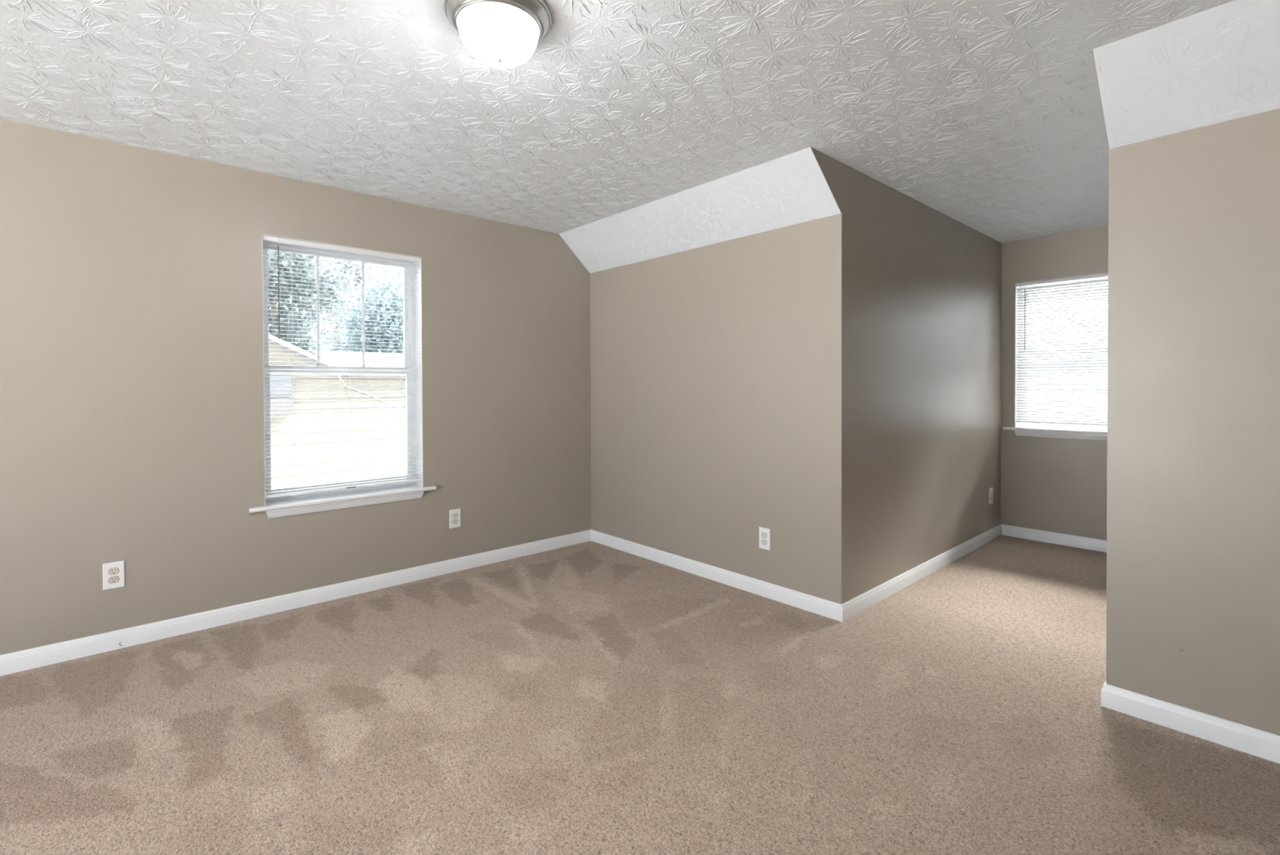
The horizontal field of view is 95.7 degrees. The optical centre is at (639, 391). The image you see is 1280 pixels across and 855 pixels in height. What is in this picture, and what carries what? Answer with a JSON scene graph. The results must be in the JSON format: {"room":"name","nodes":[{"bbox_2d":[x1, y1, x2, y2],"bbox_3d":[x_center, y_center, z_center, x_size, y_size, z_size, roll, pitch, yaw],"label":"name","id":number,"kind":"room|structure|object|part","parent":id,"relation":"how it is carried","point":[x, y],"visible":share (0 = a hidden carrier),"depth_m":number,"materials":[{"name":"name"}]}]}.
{"room":"empty bedroom","nodes":[
{"label":"empty bedroom","id":0,"kind":"room"},
{"bbox_2d":[0,118,591,654],"bbox_3d":[-2.400,-0.040,3.046,5.620,2.560,0.212,-1,1,-42],"label":"wall","id":1,"kind":"structure","parent":0,"point":[132,420],"depth_m":3.01,"materials":[{"name":"beige paint"}]},
{"bbox_2d":[102,560,124,590],"bbox_3d":[-2.533,0.886,2.787,0.078,0.127,0.008,-1,1,-42],"label":"wall outlet","id":2,"kind":"object","parent":1,"relation":"attached to","point":[113,572],"visible":1,"depth_m":2.79,"materials":[{"name":"white plastic"}]},
{"bbox_2d":[108,575,119,582],"bbox_3d":[-2.531,0.906,2.785,0.039,0.032,0.001,-1,1,-42],"label":"receptacle","id":3,"kind":"object","parent":2,"relation":"attached to","point":[112,579],"depth_m":2.78,"materials":[{"name":"white plastic"}]},
{"bbox_2d":[108,567,119,574],"bbox_3d":[-2.532,0.865,2.785,0.039,0.032,0.001,-1,1,-42],"label":"receptacle","id":4,"kind":"object","parent":2,"relation":"attached to","point":[112,571],"depth_m":2.78,"materials":[{"name":"white plastic"}]},
{"bbox_2d":[0,528,591,675],"bbox_3d":[-2.321,1.196,2.976,5.200,0.088,0.016,-1,1,-42],"label":"baseboard","id":5,"kind":"structure","parent":1,"relation":"attached to","point":[31,658],"depth_m":3.15,"materials":[{"name":"white paint"}]},
{"bbox_2d":[248,233,436,518],"bbox_3d":[-1.809,-0.086,3.555,1.034,1.572,0.231,-1,1,-42],"label":"window","id":6,"kind":"structure","parent":1,"relation":"in","point":[280,506],"depth_m":3.61,"materials":[{"name":"white paint"}]},
{"bbox_3d":[-1.869,-0.477,3.616,0.842,0.750,0.024,-1,1,-42],"label":"sash","id":7,"kind":"part","parent":6,"relation":"part of","materials":[{"name":"white plastic"}]},
{"bbox_3d":[-1.845,0.228,3.600,0.842,0.756,0.024,-1,1,-42],"label":"sash","id":8,"kind":"part","parent":6,"relation":"part of","materials":[{"name":"glass"}]},
{"bbox_2d":[262,235,421,497],"bbox_3d":[-1.762,-0.136,3.503,0.872,1.462,0.042,-1,1,-42],"label":"mini blind","id":9,"kind":"object","parent":6,"relation":"attached to","point":[268,238],"visible":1,"depth_m":3.47,"materials":[{"name":"white plastic"}]},
{"bbox_3d":[-1.995,-0.126,3.320,0.001,1.424,0.001,-1,1,-42],"label":"ladder cord","id":10,"kind":"part","parent":9,"relation":"part of","materials":[{"name":"white fabric"}]},
{"bbox_3d":[-1.977,-0.126,3.300,0.001,1.424,0.001,-1,1,-42],"label":"ladder cord","id":11,"kind":"part","parent":9,"relation":"part of","materials":[{"name":"white fabric"}]},
{"bbox_3d":[-1.764,0.584,3.516,0.870,0.014,0.025,-1,1,-42],"label":"rail","id":12,"kind":"part","parent":9,"relation":"part of","materials":[{"name":"white plastic"}]},
{"bbox_3d":[-1.770,-0.129,3.523,0.001,1.424,0.001,-1,1,-42],"label":"ladder cord","id":13,"kind":"part","parent":9,"relation":"part of","materials":[{"name":"white fabric"}]},
{"bbox_3d":[-1.752,-0.129,3.503,0.001,1.424,0.001,-1,1,-42],"label":"ladder cord","id":14,"kind":"part","parent":9,"relation":"part of","materials":[{"name":"white fabric"}]},
{"bbox_3d":[-1.539,-0.132,3.733,0.001,1.424,0.001,-1,1,-42],"label":"ladder cord","id":15,"kind":"part","parent":9,"relation":"part of","materials":[{"name":"white fabric"}]},
{"bbox_3d":[-1.521,-0.132,3.713,0.001,1.424,0.001,-1,1,-42],"label":"ladder cord","id":16,"kind":"part","parent":9,"relation":"part of","materials":[{"name":"white fabric"}]},
{"bbox_2d":[449,507,460,528],"bbox_3d":[-1.258,0.866,3.941,0.078,0.127,0.008,-1,1,-42],"label":"wall outlet","id":17,"kind":"object","parent":1,"relation":"attached to","point":[455,514],"visible":1,"depth_m":3.94,"materials":[{"name":"white plastic"}]},
{"bbox_2d":[453,519,457,524],"bbox_3d":[-1.256,0.886,3.939,0.039,0.032,0.002,-1,1,-42],"label":"receptacle","id":18,"kind":"object","parent":17,"relation":"attached to","point":[455,521],"depth_m":3.94,"materials":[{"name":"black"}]},
{"bbox_2d":[453,512,457,517],"bbox_3d":[-1.256,0.845,3.939,0.036,0.029,0.002,-1,1,-42],"label":"receptacle","id":19,"kind":"object","parent":17,"relation":"attached to","point":[455,514],"depth_m":3.94,"materials":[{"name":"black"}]},
{"bbox_2d":[0,534,1279,854],"bbox_3d":[0.159,1.240,2.197,7.831,0.001,4.500,-1,1,-42],"label":"floor","id":20,"kind":"structure","parent":0,"point":[590,697],"depth_m":2.11,"materials":[{"name":"beige carpet"}]},
{"bbox_2d":[0,0,1279,273],"bbox_3d":[0.151,-1.126,2.173,7.831,0.388,4.500,-1,1,-42],"label":"ceiling","id":21,"kind":"structure","parent":0,"point":[632,131],"depth_m":2.31,"materials":[{"name":"white paint"}]},
{"bbox_2d":[444,0,551,68],"bbox_3d":[-0.447,-1.112,1.834,0.330,0.164,0.330,-1,1,-42],"label":"ceiling light","id":22,"kind":"object","parent":21,"relation":"attached to","point":[498,33],"visible":1,"depth_m":1.76,"materials":[{"name":"white glass"}]},
{"bbox_2d":[810,146,1001,604],"bbox_3d":[1.944,-0.066,4.013,3.143,2.560,0.210,-1,1,-42],"label":"wall","id":23,"kind":"structure","parent":0,"point":[922,286],"depth_m":3.67,"materials":[{"name":"beige paint"}]},
{"bbox_2d":[841,524,1001,622],"bbox_3d":[2.052,1.171,3.969,2.644,0.088,0.014,-1,1,-42],"label":"baseboard","id":24,"kind":"structure","parent":23,"relation":"attached to","point":[858,604],"depth_m":3.68,"materials":[{"name":"white paint"}]},
{"bbox_2d":[989,487,992,503],"bbox_3d":[2.844,0.846,4.687,0.078,0.127,0.008,-1,1,-42],"label":"wall outlet","id":25,"kind":"object","parent":23,"relation":"attached to","point":[991,488],"visible":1,"depth_m":4.68,"materials":[{"name":"white plastic"}]},
{"bbox_2d":[590,108,1279,735],"bbox_3d":[1.184,0.111,3.117,0.214,2.232,4.920,-1,1,-42],"label":"wall","id":26,"kind":"structure","parent":0,"point":[1193,589],"depth_m":2.22,"materials":[{"name":"beige paint"}]},
{"bbox_2d":[591,528,842,622],"bbox_3d":[0.339,1.177,3.902,0.014,0.088,2.214,-1,1,-42],"label":"baseboard","id":27,"kind":"structure","parent":26,"relation":"attached to","point":[822,606],"depth_m":3.64,"materials":[{"name":"white paint"}]},
{"bbox_2d":[759,526,770,550],"bbox_3d":[0.743,0.879,3.455,0.008,0.127,0.078,-1,1,-42],"label":"wall outlet","id":28,"kind":"object","parent":26,"relation":"attached to","point":[764,533],"visible":1,"depth_m":3.45,"materials":[{"name":"white plastic"}]},
{"bbox_2d":[761,538,766,544],"bbox_3d":[0.741,0.900,3.454,0.002,0.032,0.039,-1,1,-42],"label":"receptacle","id":29,"kind":"object","parent":28,"relation":"attached to","point":[763,540],"depth_m":3.45,"materials":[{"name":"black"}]},
{"bbox_2d":[761,532,766,537],"bbox_3d":[0.740,0.859,3.453,0.002,0.032,0.039,-1,1,-42],"label":"receptacle","id":30,"kind":"object","parent":28,"relation":"attached to","point":[763,534],"depth_m":3.45,"materials":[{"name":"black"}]},
{"bbox_2d":[1101,683,1279,763],"bbox_3d":[2.214,1.192,1.830,0.014,0.088,1.198,-1,1,-42],"label":"baseboard","id":31,"kind":"structure","parent":26,"relation":"attached to","point":[1255,741],"depth_m":2.07,"materials":[{"name":"white paint"}]},
{"bbox_2d":[1000,225,1108,540],"bbox_3d":[3.476,-0.076,4.505,0.210,2.560,1.536,-1,1,-42],"label":"wall","id":32,"kind":"structure","parent":0,"point":[1059,485],"depth_m":4.61,"materials":[{"name":"beige paint"}]},
{"bbox_2d":[1000,524,1106,552],"bbox_3d":[3.397,1.161,4.443,0.014,0.088,1.116,-1,1,-42],"label":"baseboard","id":33,"kind":"structure","parent":32,"relation":"attached to","point":[1098,544],"depth_m":4.56,"materials":[{"name":"white paint"}]},
{"bbox_2d":[1003,272,1107,439],"bbox_3d":[3.460,-0.261,4.490,0.231,1.256,1.066,-1,1,-42],"label":"window","id":34,"kind":"structure","parent":32,"relation":"in","point":[1020,428],"depth_m":4.64,"materials":[{"name":"white paint"}]},
{"bbox_2d":[1016,272,1107,425],"bbox_3d":[3.409,-0.311,4.443,0.041,1.146,0.904,-1,1,-42],"label":"mini blind","id":35,"kind":"object","parent":34,"relation":"attached to","point":[1091,396],"visible":0.66,"depth_m":4.54,"materials":[{"name":"white plastic"}]},
{"bbox_3d":[3.207,-0.306,4.655,0.001,1.108,0.001,-1,1,-42],"label":"ladder cord","id":36,"kind":"part","parent":35,"relation":"part of","materials":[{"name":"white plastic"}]},
{"bbox_3d":[3.416,0.251,4.453,0.025,0.014,0.902,-1,1,-42],"label":"rail","id":37,"kind":"part","parent":35,"relation":"part of","materials":[{"name":"white plastic"}]},
{"bbox_3d":[3.432,-0.304,4.407,0.001,1.108,0.001,-1,1,-42],"label":"ladder cord","id":38,"kind":"part","parent":35,"relation":"part of","materials":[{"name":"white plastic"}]},
{"bbox_3d":[3.502,-0.026,4.529,0.024,0.598,0.874,-1,1,-42],"label":"sash","id":39,"kind":"part","parent":34,"relation":"part of","materials":[{"name":"white plastic"}]},
{"bbox_3d":[3.524,-0.574,4.545,0.024,0.592,0.874,-1,1,-42],"label":"sash","id":40,"kind":"part","parent":34,"relation":"part of","materials":[{"name":"white plastic"}]},
{"bbox_2d":[1092,49,1109,149],"bbox_3d":[2.834,-0.059,3.030,3.143,2.560,0.210,-1,1,-42],"label":"wall","id":41,"kind":"structure","parent":0,"point":[1092,50],"depth_m":2.14,"materials":[{"name":"beige paint"}]},
{"label":"outside","id":42,"kind":"structure","parent":0,"visible":0},
{"label":"ground","id":43,"kind":"structure","parent":42,"visible":0},
{"bbox_2d":[267,249,375,351],"bbox_3d":[-10.079,-0.209,15.543,4.703,8.706,4.319,0,1,7],"label":"tree","id":44,"kind":"object","parent":43,"relation":"on","point":[304,342],"visible":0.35,"depth_m":15.59,"materials":[{"name":"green plant"}]},
{"bbox_2d":[285,252,388,351],"bbox_3d":[-14.732,-2.278,28.445,4.424,12.604,7.849,0,1,2],"label":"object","id":45,"kind":"object","parent":43,"relation":"on","point":[337,326],"visible":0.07,"depth_m":28.06,"materials":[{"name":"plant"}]},
{"bbox_2d":[268,333,406,488],"bbox_3d":[-6.530,1.138,11.350,12.600,6.060,4.550,-1,1,-42],"label":"neighbor house","id":46,"kind":"structure","parent":43,"relation":"on","point":[275,379],"depth_m":9.83,"materials":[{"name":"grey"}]},
{"bbox_3d":[-6.021,0.244,8.931,1.125,0.265,0.190,-1,1,-42],"label":"brick panel","id":47,"kind":"part","parent":46,"relation":"part of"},
{"bbox_2d":[337,374,405,410],"bbox_3d":[-3.030,0.006,8.907,3.473,0.669,4.164,-1,1,-42],"label":"cable","id":48,"kind":"object","parent":46,"relation":"attached to","point":[341,380],"visible":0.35,"depth_m":6.49,"materials":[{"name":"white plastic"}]},
{"bbox_2d":[324,267,404,353],"bbox_3d":[-9.585,-0.141,21.557,4.335,8.443,6.767,0,1,-12],"label":"tree","id":49,"kind":"object","parent":43,"relation":"on","point":[394,340],"visible":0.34,"depth_m":19.74,"materials":[{"name":"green plant"}]}
]}

